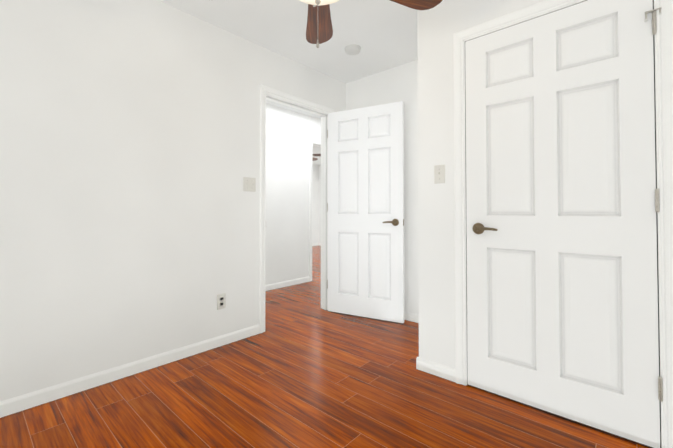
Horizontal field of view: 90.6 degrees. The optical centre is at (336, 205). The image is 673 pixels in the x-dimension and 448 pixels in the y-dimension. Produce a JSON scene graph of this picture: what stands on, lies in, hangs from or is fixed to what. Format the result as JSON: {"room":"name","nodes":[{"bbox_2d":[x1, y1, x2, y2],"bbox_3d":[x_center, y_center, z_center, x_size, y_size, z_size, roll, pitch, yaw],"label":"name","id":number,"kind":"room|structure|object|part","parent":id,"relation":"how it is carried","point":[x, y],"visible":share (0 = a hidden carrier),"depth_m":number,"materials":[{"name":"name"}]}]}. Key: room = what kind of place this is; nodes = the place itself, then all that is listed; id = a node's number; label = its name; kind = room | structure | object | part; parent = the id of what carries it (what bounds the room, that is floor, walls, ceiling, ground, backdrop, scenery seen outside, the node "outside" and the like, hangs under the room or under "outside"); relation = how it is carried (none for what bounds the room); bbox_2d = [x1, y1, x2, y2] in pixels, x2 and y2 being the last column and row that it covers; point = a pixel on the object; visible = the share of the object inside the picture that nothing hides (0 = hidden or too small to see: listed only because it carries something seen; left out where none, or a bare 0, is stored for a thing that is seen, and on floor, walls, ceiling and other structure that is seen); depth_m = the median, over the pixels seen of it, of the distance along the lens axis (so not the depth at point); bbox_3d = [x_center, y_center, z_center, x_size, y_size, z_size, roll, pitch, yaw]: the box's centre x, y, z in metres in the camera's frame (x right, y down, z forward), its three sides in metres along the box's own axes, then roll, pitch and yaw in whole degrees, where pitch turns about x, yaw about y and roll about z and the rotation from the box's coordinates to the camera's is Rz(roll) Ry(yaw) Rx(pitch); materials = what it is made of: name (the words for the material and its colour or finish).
{"room":"empty bedroom","nodes":[
{"label":"empty bedroom","id":0,"kind":"room"},
{"bbox_2d":[0,0,345,401],"bbox_3d":[-0.124,-0.138,3.505,0.120,2.440,9.350,-1,-1,42],"label":"wall","id":1,"kind":"structure","parent":0,"point":[129,161],"depth_m":2.07,"materials":[{"name":"paint"}]},
{"bbox_2d":[0,324,259,417],"bbox_3d":[-1.917,1.006,1.376,0.012,0.075,3.818,-1,-1,42],"label":"baseboard","id":2,"kind":"structure","parent":1,"relation":"attached to","point":[33,399],"depth_m":2.01,"materials":[{"name":"paint"}]},
{"bbox_2d":[217,293,225,309],"bbox_3d":[-0.879,0.730,2.548,0.007,0.115,0.070,-1,-1,42],"label":"outlet","id":3,"kind":"object","parent":1,"relation":"attached to","point":[220,301],"visible":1,"depth_m":2.54,"materials":[{"name":"white plastic"}]},
{"bbox_2d":[243,177,255,191],"bbox_3d":[-0.711,-0.177,2.742,0.020,0.115,0.116,-1,-1,42],"label":"light switch","id":4,"kind":"object","parent":1,"relation":"attached to","point":[249,185],"visible":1,"depth_m":2.74,"materials":[{"name":"white plastic"}]},
{"bbox_2d":[259,84,333,332],"bbox_3d":[-0.387,0.025,3.207,0.157,2.102,0.924,-1,-1,42],"label":"door frame","id":5,"kind":"structure","parent":1,"relation":"attached to","point":[264,90],"depth_m":3.11,"materials":[{"name":"paint"}]},
{"bbox_2d":[328,101,403,322],"bbox_3d":[0.262,0.055,3.247,0.805,2.028,0.132,-1,-1,29],"label":"bedroom door","id":6,"kind":"structure","parent":1,"relation":"in","point":[365,211],"depth_m":3.21,"materials":[{"name":"paint"}]},
{"bbox_3d":[0.497,0.151,3.070,0.146,0.067,0.051,-1,-1,29],"label":"handle","id":7,"kind":"part","parent":6,"relation":"part of","materials":[{"name":"brown metal"}]},
{"bbox_2d":[159,0,417,164],"bbox_3d":[-0.770,-1.398,4.103,7.990,0.100,9.590,-1,-1,42],"label":"ceiling","id":8,"kind":"structure","parent":0,"point":[382,34],"depth_m":2.61,"materials":[{"name":"paint"}]},
{"bbox_2d":[345,44,360,54],"bbox_3d":[0.142,-1.349,2.893,0.140,0.040,0.140,-1,-1,42],"label":"smoke detector","id":9,"kind":"object","parent":8,"relation":"attached to","point":[352,49],"visible":1,"depth_m":2.86,"materials":[{"name":"white plastic"}]},
{"bbox_2d":[299,0,441,47],"bbox_3d":[-0.086,-1.053,1.466,1.280,0.683,1.274,-1,-1,42],"label":"ceiling fan","id":10,"kind":"object","parent":8,"relation":"hanging from","point":[319,29],"visible":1,"depth_m":1.85,"materials":[{"name":"brown wood"}]},
{"bbox_3d":[-0.084,-1.009,1.507,0.346,0.102,0.346,-1,-1,42],"label":"lamp shade","id":11,"kind":"part","parent":10,"relation":"part of","materials":[{"name":"white glass"}]},
{"bbox_3d":[-0.101,-1.068,1.948,0.170,0.006,0.470,-11,-1,-2],"label":"blade","id":12,"kind":"part","parent":10,"relation":"part of","materials":[{"name":"brown wood"}]},
{"bbox_3d":[0.329,-1.073,1.661,0.470,0.006,0.170,0,-12,-20],"label":"blade","id":13,"kind":"part","parent":10,"relation":"part of","materials":[{"name":"brown wood"}]},
{"bbox_2d":[265,103,320,284],"bbox_3d":[-1.020,-0.124,4.304,0.120,2.440,9.350,-1,-1,42],"label":"wall","id":14,"kind":"structure","parent":0,"point":[289,134],"depth_m":4.60,"materials":[{"name":"paint"}]},
{"bbox_2d":[265,276,309,290],"bbox_3d":[-2.239,1.032,2.816,0.012,0.075,5.538,-1,-1,42],"label":"baseboard","id":15,"kind":"structure","parent":14,"relation":"attached to","point":[286,283],"depth_m":4.55,"materials":[{"name":"paint"}]},
{"bbox_2d":[309,139,320,280],"bbox_3d":[-0.138,0.063,5.289,0.157,2.102,0.924,-1,-1,42],"label":"door frame","id":16,"kind":"structure","parent":14,"relation":"attached to","point":[311,141],"depth_m":4.91,"materials":[{"name":"paint"}]},
{"bbox_2d":[312,164,318,243],"bbox_3d":[-3.706,-0.081,6.700,0.120,2.440,9.350,-1,-1,42],"label":"wall","id":17,"kind":"structure","parent":0,"point":[314,203],"depth_m":10.04,"materials":[{"name":"paint"}]},
{"bbox_2d":[318,165,320,242],"bbox_3d":[1.237,-0.046,8.635,4.920,2.440,0.120,-1,-1,42],"label":"wall","id":18,"kind":"structure","parent":0,"point":[319,204],"depth_m":10.12,"materials":[{"name":"paint"}]},
{"bbox_2d":[0,245,652,447],"bbox_3d":[-0.770,1.142,4.058,7.990,0.100,9.590,-1,-1,42],"label":"floor","id":19,"kind":"structure","parent":0,"point":[304,370],"depth_m":1.76,"materials":[{"name":"brown wood"}]},
{"bbox_2d":[346,60,418,313],"bbox_3d":[1.244,-0.152,2.733,2.950,2.440,0.120,-1,-1,42],"label":"wall","id":20,"kind":"structure","parent":0,"point":[396,84],"depth_m":3.16,"materials":[{"name":"paint"}]},
{"bbox_2d":[404,311,418,322],"bbox_3d":[0.588,1.039,3.208,1.310,0.075,0.012,-1,-1,42],"label":"baseboard","id":21,"kind":"structure","parent":20,"relation":"attached to","point":[408,316],"depth_m":3.10,"materials":[{"name":"paint"}]},
{"bbox_2d":[417,0,544,368],"bbox_3d":[1.184,-0.171,1.682,1.640,2.440,0.110,-1,-1,42],"label":"wall","id":22,"kind":"structure","parent":0,"point":[439,25],"depth_m":2.07,"materials":[{"name":"paint"}]},
{"bbox_2d":[416,357,431,369],"bbox_3d":[0.790,1.026,2.459,0.012,0.075,0.802,-1,-1,42],"label":"baseboard","id":23,"kind":"structure","parent":22,"relation":"attached to","point":[421,363],"depth_m":2.14,"materials":[{"name":"paint"}]},
{"bbox_2d":[434,165,444,183],"bbox_3d":[0.640,-0.199,2.079,0.070,0.115,0.020,-1,-1,42],"label":"light switch","id":24,"kind":"object","parent":22,"relation":"attached to","point":[438,173],"visible":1,"depth_m":2.08,"materials":[{"name":"white plastic"}]},
{"bbox_2d":[453,0,672,447],"bbox_3d":[1.109,0.020,1.745,0.860,2.060,0.110,-1,-1,42],"label":"door frame","id":25,"kind":"structure","parent":22,"relation":"attached to","point":[657,187],"depth_m":1.44,"materials":[{"name":"paint"}]},
{"bbox_2d":[465,0,662,447],"bbox_3d":[1.091,0.028,1.706,0.841,2.028,0.132,-1,-1,42],"label":"closet door","id":26,"kind":"structure","parent":22,"relation":"in","point":[562,201],"depth_m":1.64,"materials":[{"name":"paint"}]},
{"bbox_3d":[0.834,0.130,1.880,0.146,0.067,0.051,-1,-1,42],"label":"handle","id":27,"kind":"part","parent":26,"relation":"part of","materials":[{"name":"brown metal"}]}
]}

